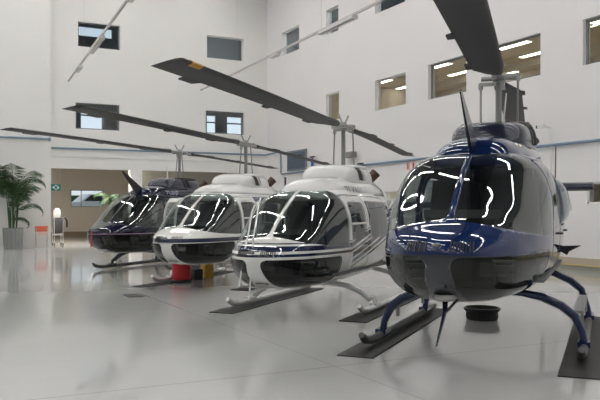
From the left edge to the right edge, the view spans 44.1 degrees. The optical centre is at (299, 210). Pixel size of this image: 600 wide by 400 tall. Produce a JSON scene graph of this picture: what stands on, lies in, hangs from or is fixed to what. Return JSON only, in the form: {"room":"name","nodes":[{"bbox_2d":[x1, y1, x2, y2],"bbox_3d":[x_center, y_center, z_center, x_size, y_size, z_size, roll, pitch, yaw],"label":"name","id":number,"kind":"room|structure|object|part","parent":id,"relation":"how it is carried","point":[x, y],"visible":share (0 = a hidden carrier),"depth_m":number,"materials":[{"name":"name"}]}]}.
{"room":"aircraft hangar","nodes":[
{"label":"aircraft hangar","id":0,"kind":"room"},
{"bbox_2d":[0,0,50,248],"bbox_3d":[-17.269,-4.112,24.252,17.400,11.000,0.540,0,0,-27],"label":"wall","id":1,"kind":"structure","parent":0,"point":[25,25],"depth_m":27.61,"materials":[{"name":"white paint"}]},
{"bbox_2d":[0,136,50,140],"bbox_3d":[-17.029,-2.712,23.982,17.180,0.120,0.120,0,0,-27],"label":"conduit pipe","id":2,"kind":"object","parent":1,"relation":"attached to","point":[48,138],"visible":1,"depth_m":27.48,"materials":[{"name":"grey metal"}]},
{"bbox_2d":[51,168,238,231],"bbox_3d":[-10.524,-0.512,40.792,15.500,3.800,0.200,0,0,-27],"label":"wall","id":3,"kind":"structure","parent":0,"point":[80,219],"depth_m":40.07,"materials":[{"name":"beige paint"}]},
{"bbox_2d":[51,184,60,190],"bbox_3d":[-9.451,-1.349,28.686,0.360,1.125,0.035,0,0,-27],"label":"direction sign","id":4,"kind":"object","parent":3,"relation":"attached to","point":[54,187],"visible":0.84,"depth_m":28.67,"materials":[{"name":"teal plastic"}]},
{"bbox_2d":[51,231,87,236],"bbox_3d":[-12.565,1.248,39.622,10.800,0.280,0.020,0,0,-27],"label":"baseboard","id":5,"kind":"structure","parent":3,"relation":"attached to","point":[84,233],"depth_m":39.79,"materials":[{"name":"brown"}]},
{"bbox_2d":[71,190,102,206],"bbox_3d":[-11.571,-0.677,40.227,1.720,0.930,0.050,0,0,-27],"label":"window","id":6,"kind":"structure","parent":3,"relation":"in","point":[71,190],"depth_m":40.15,"materials":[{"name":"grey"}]},
{"bbox_2d":[51,0,266,179],"bbox_3d":[-5.543,-4.112,30.434,9.110,11.000,0.240,0,0,-27],"label":"wall","id":7,"kind":"structure","parent":0,"point":[151,32],"depth_m":30.09,"materials":[{"name":"white paint"}]},
{"bbox_2d":[76,103,118,130],"bbox_3d":[-7.988,-3.702,29.186,1.700,1.020,0.050,0,0,-27],"label":"window","id":8,"kind":"structure","parent":7,"relation":"in","point":[103,105],"depth_m":29.27,"materials":[{"name":"grey metal"}]},
{"bbox_2d":[78,22,118,49],"bbox_3d":[-7.939,-6.877,29.211,1.630,0.970,0.050,0,0,-27],"label":"window","id":9,"kind":"structure","parent":7,"relation":"in","point":[78,22],"depth_m":29.19,"materials":[{"name":"grey"}]},
{"bbox_2d":[51,156,254,162],"bbox_3d":[-5.755,-2.092,30.179,8.500,0.040,0.040,0,0,-27],"label":"trim","id":10,"kind":"structure","parent":7,"relation":"attached to","point":[51,156],"depth_m":29.81,"materials":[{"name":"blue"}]},
{"bbox_2d":[206,111,242,134],"bbox_3d":[-3.241,-3.752,31.620,1.750,0.960,0.050,0,0,-27],"label":"window","id":11,"kind":"structure","parent":7,"relation":"in","point":[206,111],"depth_m":31.71,"materials":[{"name":"grey metal"}]},
{"bbox_2d":[207,36,242,60],"bbox_3d":[-3.228,-6.917,31.627,1.680,0.970,0.050,0,0,-27],"label":"window","id":12,"kind":"structure","parent":7,"relation":"in","point":[241,40],"depth_m":31.84,"materials":[{"name":"white"}]},
{"bbox_2d":[76,23,241,133],"bbox_3d":[-6.547,-5.562,33.476,11.100,5.900,0.150,0,0,-27],"label":"wall","id":13,"kind":"structure","parent":0,"point":[219,48],"depth_m":34.60,"materials":[{"name":"grey paint"}]},
{"bbox_2d":[226,117,241,132],"bbox_3d":[-3.145,-3.882,35.192,0.800,1.140,0.060,0,0,-27],"label":"trim","id":14,"kind":"structure","parent":13,"relation":"attached to","point":[226,117],"depth_m":35.07,"materials":[{"name":"grey metal"}]},
{"bbox_2d":[128,170,223,192],"bbox_3d":[-5.431,-0.512,32.812,4.320,3.800,0.150,0,0,-27],"label":"wall","id":15,"kind":"structure","parent":0,"point":[147,176],"depth_m":32.72,"materials":[{"name":"beige paint"}]},
{"bbox_2d":[0,237,599,399],"bbox_3d":[-7.032,1.538,14.206,27.050,0.300,60.300,0,0,-27],"label":"floor","id":16,"kind":"structure","parent":0,"point":[69,330],"depth_m":7.82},
{"bbox_2d":[0,163,45,249],"bbox_3d":[-10.268,-0.156,26.438,2.360,3.087,1.964,0,0,-24],"label":"potted palm","id":17,"kind":"object","parent":16,"relation":"on","point":[12,236],"visible":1,"depth_m":26.47,"materials":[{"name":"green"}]},
{"bbox_2d":[2,228,23,249],"bbox_3d":[-10.331,0.998,26.675,0.742,0.780,0.742,0,0,-27],"label":"planter","id":18,"kind":"object","parent":17,"relation":"attached to","point":[12,237],"depth_m":26.40,"materials":[{"name":"grey"}]},
{"bbox_2d":[35,226,47,248],"bbox_3d":[-9.560,0.974,27.407,0.460,0.832,0.328,0,0,-27],"label":"stand","id":19,"kind":"object","parent":16,"relation":"on","point":[39,229],"visible":1,"depth_m":27.37,"materials":[{"name":"white metal"}]},
{"bbox_3d":[-9.560,0.658,27.407,0.460,0.200,0.100,0,0,-27],"label":"panel","id":20,"kind":"part","parent":19,"relation":"part of","materials":[{"name":"orange plastic"}]},
{"bbox_2d":[52,208,67,244],"bbox_3d":[-9.774,0.638,30.163,0.553,1.500,0.600,0,0,-27],"label":"trolley","id":21,"kind":"object","parent":16,"relation":"on","point":[57,222],"visible":1,"depth_m":29.95,"materials":[{"name":"silver metal"}]},
{"bbox_3d":[-9.851,0.813,30.124,0.372,1.050,0.532,0,0,-27],"label":"frame","id":22,"kind":"part","parent":21,"relation":"part of","materials":[{"name":"silver metal"}]},
{"bbox_2d":[93,192,120,209],"bbox_3d":[-7.406,0.289,30.441,2.047,2.198,1.407,0,0,-27],"label":"potted palm","id":23,"kind":"object","parent":16,"relation":"on","point":[108,199],"visible":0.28,"depth_m":30.30,"materials":[{"name":"green plant"}]},
{"bbox_2d":[123,294,143,297],"bbox_3d":[-2.727,1.383,12.110,0.270,0.010,0.420,0,0,-27],"label":"floor hatch","id":24,"kind":"object","parent":16,"relation":"on","point":[126,295],"visible":1,"depth_m":12.10,"materials":[{"name":"grey metal"}]},
{"bbox_2d":[129,170,141,191],"bbox_3d":[-6.652,-0.127,29.944,0.450,3.030,0.420,0,0,-27],"label":"column lobby","id":25,"kind":"structure","parent":16,"relation":"on","point":[136,175],"depth_m":29.77,"materials":[{"name":"white paint"}]},
{"bbox_2d":[0,128,285,269],"bbox_3d":[-2.905,-0.166,19.364,2.084,3.059,12.835,0,0,22],"label":"helicopter","id":26,"kind":"object","parent":16,"relation":"on","point":[138,214],"visible":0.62,"depth_m":17.25,"materials":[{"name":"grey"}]},
{"bbox_3d":[-4.330,-1.497,15.958,0.344,0.098,5.450,0,0,21],"label":"rotor blade","id":27,"kind":"part","parent":26,"relation":"part of","materials":[{"name":"grey metal"}]},
{"bbox_3d":[-4.185,0.236,17.863,0.218,1.102,0.802,0,0,22],"label":"door","id":28,"kind":"part","parent":26,"relation":"part of","materials":[{"name":"glass"}]},
{"bbox_3d":[-3.954,0.464,16.735,0.681,0.626,0.321,0,0,22],"label":"instrument panel","id":29,"kind":"part","parent":26,"relation":"part of","materials":[{"name":"black plastic"}]},
{"bbox_3d":[-3.819,0.166,18.047,0.441,0.669,0.215,0,0,22],"label":"seat","id":30,"kind":"part","parent":26,"relation":"part of","materials":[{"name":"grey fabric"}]},
{"bbox_3d":[-3.781,0.236,18.898,0.210,1.102,1.308,0,0,25],"label":"door","id":31,"kind":"part","parent":26,"relation":"part of","materials":[{"name":"glass"}]},
{"bbox_3d":[-3.466,0.166,19.093,0.441,0.669,0.215,0,0,22],"label":"seat","id":32,"kind":"part","parent":26,"relation":"part of","materials":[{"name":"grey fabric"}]},
{"bbox_3d":[-3.149,0.166,17.780,0.441,0.669,0.215,0,0,22],"label":"seat","id":33,"kind":"part","parent":26,"relation":"part of","materials":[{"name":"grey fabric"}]},
{"bbox_3d":[-3.010,0.236,17.394,0.217,1.102,0.802,0,0,22],"label":"door","id":34,"kind":"part","parent":26,"relation":"part of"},
{"bbox_3d":[-2.591,0.236,18.423,0.210,1.102,1.308,0,0,19],"label":"door","id":35,"kind":"part","parent":26,"relation":"part of","materials":[{"name":"glass"}]},
{"bbox_3d":[-1.827,-1.465,21.905,0.344,0.114,5.449,0,0,21],"label":"rotor blade","id":36,"kind":"part","parent":26,"relation":"part of","materials":[{"name":"grey metal"}]},
{"bbox_2d":[171,264,191,283],"bbox_3d":[-2.303,1.168,14.395,0.420,0.440,0.420,0,0,-27],"label":"bin","id":37,"kind":"object","parent":16,"relation":"on","point":[180,273],"visible":0.67,"depth_m":14.24,"materials":[{"name":"red plastic"}]},
{"bbox_2d":[133,271,233,287],"bbox_3d":[-2.253,1.382,15.274,0.360,0.012,3.799,0,0,20],"label":"rubber mat","id":38,"kind":"object","parent":16,"relation":"on","point":[154,284],"visible":0.5,"depth_m":14.06,"materials":[{"name":"black rubber"}]},
{"bbox_2d":[63,105,331,281],"bbox_3d":[-1.137,-0.124,15.968,2.306,2.953,12.595,0,0,20],"label":"helicopter","id":39,"kind":"object","parent":38,"relation":"on","point":[224,206],"visible":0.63,"depth_m":13.79,"materials":[{"name":"grey metal"}]},
{"bbox_3d":[-2.219,-1.409,12.544,0.334,0.095,5.414,0,0,18],"label":"rotor blade","id":40,"kind":"part","parent":39,"relation":"part of","materials":[{"name":"grey metal"}]},
{"bbox_3d":[-2.483,0.276,14.565,0.212,1.071,0.779,0,0,-26],"label":"door","id":41,"kind":"part","parent":39,"relation":"part of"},
{"bbox_3d":[-2.258,0.033,13.494,0.684,0.765,1.138,0,0,20],"label":"windscreen pane","id":42,"kind":"part","parent":39,"relation":"part of","materials":[{"name":"glass"}]},
{"bbox_3d":[-1.906,0.497,13.383,0.662,0.609,0.312,0,0,20],"label":"instrument panel","id":43,"kind":"part","parent":39,"relation":"part of","materials":[{"name":"black"}]},
{"bbox_3d":[-1.824,0.208,14.663,0.429,0.650,0.209,0,0,20],"label":"seat","id":44,"kind":"part","parent":39,"relation":"part of","materials":[{"name":"grey fabric"}]},
{"bbox_3d":[-1.819,0.276,15.490,0.204,1.071,1.271,0,0,22],"label":"door","id":45,"kind":"part","parent":39,"relation":"part of","materials":[{"name":"black glass"}]},
{"bbox_3d":[-1.520,0.208,15.692,0.429,0.650,0.209,0,0,20],"label":"seat","id":46,"kind":"part","parent":39,"relation":"part of","materials":[{"name":"grey fabric"}]},
{"bbox_3d":[-1.163,0.208,14.428,0.429,0.650,0.209,0,0,20],"label":"seat","id":47,"kind":"part","parent":39,"relation":"part of","materials":[{"name":"grey fabric"}]},
{"bbox_3d":[-1.013,0.276,14.059,0.210,1.071,0.779,0,0,20],"label":"door","id":48,"kind":"part","parent":39,"relation":"part of","materials":[{"name":"white metal"}]},
{"bbox_3d":[-1.000,-1.039,15.283,0.025,0.628,0.152,0,0,14],"label":"pitch rod","id":49,"kind":"part","parent":39,"relation":"part of","materials":[{"name":"grey paint"}]},
{"bbox_3d":[-0.644,0.276,15.074,0.204,1.071,1.272,0,0,17],"label":"door","id":50,"kind":"part","parent":39,"relation":"part of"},
{"bbox_3d":[-0.056,-1.376,18.556,0.334,0.113,5.413,0,0,18],"label":"rotor blade","id":51,"kind":"part","parent":39,"relation":"part of","materials":[{"name":"grey metal"}]},
{"bbox_2d":[191,266,202,279],"bbox_3d":[-2.094,1.248,14.975,0.180,0.279,0.300,0,0,-27],"label":"toolbox","id":52,"kind":"object","parent":16,"relation":"on","point":[196,273],"visible":0.87,"depth_m":14.86,"materials":[{"name":"black plastic"}]},
{"bbox_2d":[200,264,213,278],"bbox_3d":[-1.913,1.203,15.258,0.200,0.370,0.280,0,0,-27],"label":"can","id":53,"kind":"object","parent":16,"relation":"on","point":[208,269],"visible":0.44,"depth_m":15.14,"materials":[{"name":"yellow metal"}]},
{"bbox_2d":[231,285,255,290],"bbox_3d":[-0.428,1.382,14.678,0.360,0.012,3.701,0,0,20],"label":"rubber mat","id":54,"kind":"object","parent":16,"relation":"on","point":[239,288],"visible":0.21,"depth_m":13.16,"materials":[{"name":"grey rubber"}]},
{"bbox_2d":[209,288,323,313],"bbox_3d":[-0.410,1.382,11.662,0.360,0.012,3.493,0,0,22],"label":"rubber mat","id":55,"kind":"object","parent":16,"relation":"on","point":[232,309],"visible":0.79,"depth_m":11.10,"materials":[{"name":"grey rubber"}]},
{"bbox_2d":[339,297,419,322],"bbox_3d":[1.334,1.382,10.904,0.360,0.012,3.570,0,0,22],"label":"rubber mat","id":56,"kind":"object","parent":16,"relation":"on","point":[359,317],"visible":0.43,"depth_m":9.66,"materials":[{"name":"grey rubber"}]},
{"bbox_2d":[151,58,431,312],"bbox_3d":[0.855,-0.096,12.238,2.007,2.896,12.410,0,0,22],"label":"helicopter","id":57,"kind":"object","parent":56,"relation":"on","point":[329,225],"visible":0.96,"depth_m":10.19,"materials":[{"name":"grey metal"}]},
{"bbox_2d":[237,249,248,256],"bbox_3d":[-0.692,0.507,8.920,0.072,0.082,0.204,0,0,-42],"label":"vent","id":58,"kind":"object","parent":57,"relation":"attached to","point":[240,252],"depth_m":8.91,"materials":[{"name":"silver"}]},
{"bbox_3d":[-0.331,-1.327,8.886,0.330,0.132,5.298,0,0,18],"label":"rotor blade","id":59,"kind":"part","parent":57,"relation":"part of","materials":[{"name":"grey metal"}]},
{"bbox_2d":[238,197,262,292],"bbox_3d":[-0.568,0.428,9.568,0.204,1.220,1.308,0,0,8],"label":"ladder","id":60,"kind":"object","parent":57,"relation":"hanging from","point":[239,285],"visible":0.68,"depth_m":9.19,"materials":[{"name":"white metal"}]},
{"bbox_3d":[-0.516,0.075,9.866,0.677,0.758,1.128,0,0,22],"label":"windscreen pane","id":61,"kind":"part","parent":57,"relation":"part of","materials":[{"name":"glass"}]},
{"bbox_2d":[259,250,275,256],"bbox_3d":[-0.380,0.507,8.792,0.205,0.082,0.072,0,0,-4],"label":"vent","id":62,"kind":"object","parent":57,"relation":"attached to","point":[262,253],"depth_m":8.79,"materials":[{"name":"silver metal"}]},
{"bbox_3d":[-0.384,0.316,10.828,0.210,1.062,0.772,0,0,22],"label":"door","id":63,"kind":"part","parent":57,"relation":"part of","materials":[{"name":"glass"}]},
{"bbox_3d":[-0.173,0.536,9.739,0.656,0.603,0.309,0,0,22],"label":"instrument panel","id":64,"kind":"part","parent":57,"relation":"part of","materials":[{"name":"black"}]},
{"bbox_3d":[0.015,0.316,11.820,0.202,1.062,1.259,0,0,25],"label":"door","id":65,"kind":"part","parent":57,"relation":"part of","materials":[{"name":"glass"}]},
{"bbox_3d":[-0.030,0.249,11.001,0.425,0.644,0.207,0,0,22],"label":"seat","id":66,"kind":"part","parent":57,"relation":"part of","materials":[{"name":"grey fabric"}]},
{"bbox_3d":[0.320,0.249,12.005,0.425,0.644,0.207,0,0,22],"label":"seat","id":67,"kind":"part","parent":57,"relation":"part of","materials":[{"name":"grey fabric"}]},
{"bbox_3d":[0.554,-0.987,12.108,0.025,0.623,0.150,0,0,13],"label":"pitch rod","id":68,"kind":"part","parent":57,"relation":"part of","materials":[{"name":"grey paint"}]},
{"bbox_3d":[0.613,0.249,10.737,0.425,0.644,0.207,0,0,22],"label":"seat","id":69,"kind":"part","parent":57,"relation":"part of","materials":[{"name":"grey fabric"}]},
{"bbox_3d":[0.743,0.316,10.364,0.209,1.062,0.772,0,0,22],"label":"door","id":70,"kind":"part","parent":57,"relation":"part of","materials":[{"name":"white metal"}]},
{"bbox_3d":[0.832,-0.987,11.583,0.025,0.623,0.150,0,0,13],"label":"pitch rod","id":71,"kind":"part","parent":57,"relation":"part of","materials":[{"name":"grey paint"}]},
{"bbox_3d":[1.157,0.316,11.351,0.202,1.062,1.260,0,0,20],"label":"door","id":72,"kind":"part","parent":57,"relation":"part of","materials":[{"name":"white metal"}]},
{"bbox_3d":[1.717,-1.337,14.805,0.330,0.132,5.298,0,0,18],"label":"rotor blade","id":73,"kind":"part","parent":57,"relation":"part of","materials":[{"name":"grey metal"}]},
{"bbox_2d":[337,308,450,358],"bbox_3d":[1.235,1.382,8.750,0.360,0.012,3.736,0,0,23],"label":"rubber mat","id":74,"kind":"object","parent":16,"relation":"on","point":[360,350],"visible":0.71,"depth_m":7.81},
{"bbox_2d":[463,305,500,320],"bbox_3d":[2.336,1.310,9.514,0.468,0.155,0.467,0,0,-27],"label":"drip tray","id":75,"kind":"object","parent":16,"relation":"on","point":[473,312],"visible":1,"depth_m":9.36,"materials":[{"name":"black plastic"}]},
{"bbox_2d":[557,315,599,379],"bbox_3d":[3.062,1.382,7.920,0.360,0.012,3.868,0,0,23],"label":"rubber mat","id":76,"kind":"object","parent":16,"relation":"on","point":[571,366],"visible":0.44,"depth_m":6.87,"materials":[{"name":"black rubber"}]},
{"bbox_2d":[358,0,593,359],"bbox_3d":[2.639,-0.228,9.515,2.118,3.158,12.690,0,0,23],"label":"helicopter","id":77,"kind":"object","parent":76,"relation":"on","point":[493,227],"visible":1,"depth_m":7.06,"materials":[{"name":"blue metal"}]},
{"bbox_3d":[1.250,0.075,7.846,0.221,1.120,0.814,0,0,23],"label":"door","id":78,"kind":"part","parent":77,"relation":"part of","materials":[{"name":"glass"}]},
{"bbox_2d":[407,240,427,251],"bbox_3d":[0.919,0.276,5.835,0.076,0.087,0.215,0,0,-41],"label":"vent","id":79,"kind":"object","parent":77,"relation":"attached to","point":[412,245],"depth_m":5.82,"materials":[{"name":"blue metal"}]},
{"bbox_3d":[1.107,-0.179,6.831,0.714,0.799,1.190,0,0,23],"label":"windscreen pane","id":80,"kind":"part","parent":77,"relation":"part of","materials":[{"name":"glass"}]},
{"bbox_3d":[1.675,0.075,8.891,0.213,1.120,1.329,0,0,25],"label":"door","id":81,"kind":"part","parent":77,"relation":"part of","materials":[{"name":"clear glass"}]},
{"bbox_2d":[433,294,456,301],"bbox_3d":[1.165,0.699,5.964,0.190,0.056,0.193,0,0,23],"label":"landing light","id":82,"kind":"object","parent":77,"relation":"attached to","point":[438,297],"depth_m":5.89,"materials":[{"name":"glass"}]},
{"bbox_3d":[1.624,0.005,8.028,0.448,0.680,0.219,0,0,23],"label":"seat","id":83,"kind":"part","parent":77,"relation":"part of","materials":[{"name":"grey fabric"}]},
{"bbox_2d":[449,241,474,252],"bbox_3d":[1.247,0.276,5.699,0.216,0.087,0.076,0,0,-3],"label":"vent","id":84,"kind":"object","parent":77,"relation":"attached to","point":[454,246],"depth_m":5.69,"materials":[{"name":"blue"}]},
{"bbox_3d":[1.469,0.307,6.697,0.692,0.636,0.326,0,0,23],"label":"instrument panel","id":85,"kind":"part","parent":77,"relation":"part of","materials":[{"name":"black plastic"}]},
{"bbox_3d":[1.381,-1.507,5.980,0.348,0.170,5.191,0,1,18],"label":"rotor blade","id":86,"kind":"part","parent":77,"relation":"part of","materials":[{"name":"grey metal"}]},
{"bbox_3d":[1.997,0.005,9.085,0.448,0.680,0.219,0,0,23],"label":"seat","id":87,"kind":"part","parent":77,"relation":"part of","materials":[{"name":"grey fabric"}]},
{"bbox_3d":[2.242,-1.219,9.192,0.026,0.657,0.159,0,0,13],"label":"pitch rod","id":88,"kind":"part","parent":77,"relation":"part of","materials":[{"name":"grey paint"}]},
{"bbox_3d":[2.392,0.005,8.921,0.448,0.680,0.219,0,0,23],"label":"seat","id":89,"kind":"part","parent":77,"relation":"part of","materials":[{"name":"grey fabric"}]},
{"bbox_3d":[3.401,-1.614,11.852,0.347,0.100,5.194,0,0,18],"label":"rotor blade","id":90,"kind":"part","parent":77,"relation":"part of","materials":[{"name":"grey metal"}]},
{"bbox_3d":[2.537,-1.219,8.640,0.026,0.657,0.159,0,0,13],"label":"pitch rod","id":91,"kind":"part","parent":77,"relation":"part of","materials":[{"name":"grey paint"}]},
{"bbox_3d":[2.301,0.005,7.747,0.448,0.680,0.219,0,0,23],"label":"seat","id":92,"kind":"part","parent":77,"relation":"part of","materials":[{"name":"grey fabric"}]},
{"bbox_3d":[1.819,-0.179,6.536,0.714,0.800,1.190,0,0,23],"label":"windscreen pane","id":93,"kind":"part","parent":77,"relation":"part of","materials":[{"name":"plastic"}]},
{"bbox_3d":[2.787,0.005,8.758,0.448,0.680,0.219,0,0,23],"label":"seat","id":94,"kind":"part","parent":77,"relation":"part of","materials":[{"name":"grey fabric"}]},
{"bbox_3d":[2.438,0.075,7.353,0.220,1.120,0.814,0,0,23],"label":"door","id":95,"kind":"part","parent":77,"relation":"part of","materials":[{"name":"grey metal"}]},
{"bbox_3d":[5.098,-0.943,14.791,0.035,0.753,0.163,0,0,23],"label":"tail rotor blade","id":96,"kind":"part","parent":77,"relation":"part of","materials":[{"name":"grey metal"}]},
{"bbox_3d":[2.878,0.075,8.392,0.213,1.120,1.329,0,0,20],"label":"door","id":97,"kind":"part","parent":77,"relation":"part of","materials":[{"name":"grey metal"}]},
{"bbox_2d":[287,0,404,53],"bbox_3d":[4.151,-7.137,27.078,4.600,2.350,14.600,0,0,-27],"label":"wall","id":98,"kind":"structure","parent":0,"point":[293,36],"depth_m":32.76,"materials":[{"name":"grey paint"}]},
{"bbox_2d":[267,0,599,258],"bbox_3d":[8.539,-4.112,13.218,0.240,11.000,43.730,0,0,-27],"label":"wall","id":99,"kind":"structure","parent":0,"point":[408,37],"depth_m":22.70,"materials":[{"name":"white paint"}]},
{"bbox_2d":[284,26,298,54],"bbox_3d":[-0.297,-6.982,30.460,0.050,0.980,1.620,0,0,-27],"label":"window","id":100,"kind":"structure","parent":99,"relation":"in","point":[298,26],"depth_m":31.00,"materials":[{"name":"white"}]},
{"bbox_2d":[287,149,306,171],"bbox_3d":[-0.125,-2.032,29.762,0.080,0.820,1.650,0,0,-27],"label":"window","id":101,"kind":"structure","parent":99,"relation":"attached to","point":[293,164],"depth_m":29.71,"materials":[{"name":"glass"}]},
{"bbox_2d":[51,138,599,174],"bbox_3d":[0.116,-2.017,19.426,9.035,1.019,24.465,0,0,-27],"label":"pipe","id":102,"kind":"object","parent":99,"relation":"attached to","point":[590,140],"visible":0.71,"depth_m":28.48,"materials":[{"name":"blue metal"}]},
{"bbox_2d":[328,92,338,119],"bbox_3d":[1.302,-3.837,27.342,0.050,1.030,0.970,0,0,-27],"label":"window","id":103,"kind":"structure","parent":99,"relation":"in","point":[329,95],"depth_m":27.74,"materials":[{"name":"white"}]},
{"bbox_2d":[329,6,337,33],"bbox_3d":[1.295,-7.027,27.355,0.050,0.930,0.900,0,0,-27],"label":"window","id":104,"kind":"structure","parent":99,"relation":"in","point":[337,6],"depth_m":27.68,"materials":[{"name":"white"}]},
{"bbox_2d":[346,151,355,157],"bbox_3d":[1.767,-1.962,25.855,0.220,0.200,0.500,0,0,-27],"label":"box","id":105,"kind":"object","parent":99,"relation":"attached to","point":[348,154],"visible":0.76,"depth_m":25.66,"materials":[{"name":"grey paint"}]},
{"bbox_2d":[378,73,405,110],"bbox_3d":[3.018,-3.832,23.996,0.050,1.020,1.750,0,0,-27],"label":"window","id":106,"kind":"structure","parent":99,"relation":"in","point":[404,73],"depth_m":24.59,"materials":[{"name":"white metal"}]},
{"bbox_2d":[385,191,400,198],"bbox_3d":[3.035,-0.437,23.808,0.050,0.410,1.000,0,0,-27],"label":"window","id":107,"kind":"structure","parent":99,"relation":"in","point":[386,192],"depth_m":24.09,"materials":[{"name":"white"}]},
{"bbox_2d":[406,162,409,169],"bbox_3d":[3.360,-1.392,23.020,0.029,0.240,0.170,0,0,-27],"label":"fire sign","id":108,"kind":"object","parent":99,"relation":"attached to","point":[407,163],"visible":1,"depth_m":23.01,"materials":[{"name":"red plastic"}]},
{"bbox_2d":[431,56,465,98],"bbox_3d":[4.337,-3.842,21.424,0.050,1.040,1.730,0,0,-27],"label":"window","id":109,"kind":"structure","parent":99,"relation":"in","point":[458,58],"depth_m":21.95,"materials":[{"name":"grey metal"}]},
{"bbox_2d":[499,34,539,81],"bbox_3d":[5.607,-3.852,18.946,0.050,1.040,1.700,0,0,-27],"label":"window","id":110,"kind":"structure","parent":99,"relation":"in","point":[537,35],"depth_m":18.84,"materials":[{"name":"grey metal"}]},
{"bbox_2d":[536,124,551,171],"bbox_3d":[5.856,-1.284,17.787,0.305,1.565,0.250,0,0,-27],"label":"security camera","id":111,"kind":"object","parent":99,"relation":"attached to","point":[540,126],"visible":0.96,"depth_m":17.75,"materials":[{"name":"white"}]},
{"bbox_2d":[557,264,599,272],"bbox_3d":[10.279,1.324,9.542,0.021,0.128,35.400,0,0,-27],"label":"trim","id":112,"kind":"structure","parent":99,"relation":"attached to","point":[561,266],"depth_m":17.03,"materials":[{"name":"grey paint"}]},
{"bbox_2d":[558,256,599,265],"bbox_3d":[10.274,1.155,9.540,0.031,0.155,35.400,0,0,-27],"label":"baseboard","id":113,"kind":"structure","parent":99,"relation":"attached to","point":[567,260],"depth_m":17.00,"materials":[{"name":"beige"}]},
{"bbox_2d":[561,263,599,267],"bbox_3d":[10.273,1.246,9.539,0.035,0.027,35.400,0,0,-27],"label":"trim","id":114,"kind":"structure","parent":99,"relation":"attached to","point":[561,263],"depth_m":16.99,"materials":[{"name":"yellow paint"}]},
{"bbox_2d":[586,16,599,64],"bbox_3d":[6.976,-3.857,16.277,0.050,1.050,1.700,0,0,-27],"label":"window","id":115,"kind":"structure","parent":99,"relation":"in","point":[595,18],"depth_m":16.98,"materials":[{"name":"grey metal"}]},
{"bbox_2d":[588,182,599,203],"bbox_3d":[6.973,-0.407,16.129,0.050,0.490,1.740,0,0,-27],"label":"window","id":116,"kind":"structure","parent":99,"relation":"in","point":[589,192],"depth_m":16.84,"materials":[{"name":"white"}]},
{"bbox_2d":[332,23,599,118],"bbox_3d":[6.855,-3.887,22.901,5.600,2.350,15.700,0,0,-27],"label":"ceiling","id":117,"kind":"structure","parent":0,"point":[390,96],"depth_m":26.52,"materials":[{"name":"beige paint"}]},
{"bbox_2d":[435,62,453,68],"bbox_3d":[4.725,-4.936,25.237,0.260,0.051,1.260,0,0,-27],"label":"ceiling light","id":118,"kind":"object","parent":117,"relation":"attached to","point":[448,63],"visible":0.54,"depth_m":24.95,"materials":[{"name":"white"}]},
{"bbox_2d":[446,69,465,75],"bbox_3d":[5.723,-4.936,26.423,0.260,0.051,1.260,0,0,-27],"label":"ceiling light","id":119,"kind":"object","parent":117,"relation":"attached to","point":[462,71],"visible":0.64,"depth_m":26.46,"materials":[{"name":"white"}]},
{"bbox_2d":[448,71,465,75],"bbox_3d":[5.723,-4.917,26.423,0.200,0.012,1.200,0,0,-27],"label":"diffuser","id":120,"kind":"object","parent":119,"relation":"attached to","point":[459,72],"depth_m":26.47,"materials":[{"name":"white plastic"}]},
{"bbox_2d":[500,40,532,49],"bbox_3d":[6.367,-4.936,22.033,0.260,0.051,1.260,0,0,-27],"label":"ceiling light","id":121,"kind":"object","parent":117,"relation":"attached to","point":[525,41],"visible":0.75,"depth_m":21.88,"materials":[{"name":"white"}]},
{"bbox_2d":[435,43,599,89],"bbox_3d":[8.101,-4.862,23.540,0.200,0.200,15.300,0,0,-27],"label":"interior wall","id":122,"kind":"structure","parent":117,"relation":"attached to","point":[594,48],"depth_m":25.05,"materials":[{"name":"beige paint"}]},
{"bbox_2d":[518,50,539,57],"bbox_3d":[7.366,-4.936,23.220,0.260,0.051,1.260,0,0,-27],"label":"ceiling light","id":123,"kind":"object","parent":117,"relation":"attached to","point":[535,52],"visible":0.64,"depth_m":23.33,"materials":[{"name":"white"}]},
{"bbox_2d":[590,19,599,23],"bbox_3d":[7.965,-4.936,18.919,0.260,0.051,1.260,0,0,-27],"label":"ceiling light","id":124,"kind":"object","parent":117,"relation":"attached to","point":[598,20],"visible":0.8,"depth_m":19.31,"materials":[{"name":"white"}]},
{"bbox_2d":[390,184,599,201],"bbox_3d":[6.655,-0.412,20.551,3.100,2.200,12.700,0,0,-27],"label":"wall","id":125,"kind":"structure","parent":0,"point":[596,186],"depth_m":20.65,"materials":[{"name":"beige paint"}]},
{"bbox_3d":[-3.320,-9.712,6.968,27.050,0.200,44.030,0,0,-27],"label":"ceiling","id":126,"kind":"structure","parent":0,"visible":0},
{"bbox_2d":[68,0,133,81],"bbox_3d":[-3.373,-7.226,15.914,0.171,4.773,27.448,0,0,-24],"label":"rail","id":127,"kind":"object","parent":126,"relation":"hanging from","point":[101,37],"visible":1,"depth_m":21.32,"materials":[{"name":"grey metal"}]},
{"bbox_2d":[200,0,384,90],"bbox_3d":[1.612,-7.245,18.443,0.171,4.733,27.372,0,0,-25],"label":"rail","id":128,"kind":"object","parent":126,"relation":"hanging from","point":[353,16],"visible":1,"depth_m":20.30,"materials":[{"name":"grey metal"}]},
{"label":"outside","id":129,"kind":"structure","parent":0,"visible":0},
{"bbox_3d":[-14.967,0.463,57.675,38.000,0.050,33.700,0,0,-27],"label":"ground","id":130,"kind":"structure","parent":129,"visible":0},
{"bbox_2d":[71,195,79,201],"bbox_3d":[-14.009,-0.372,57.998,18.000,1.600,1.600,0,0,-27],"label":"hedge","id":131,"kind":"object","parent":130,"relation":"on","point":[73,197],"visible":0.02,"depth_m":55.58,"materials":[{"name":"green plant"}]}
]}

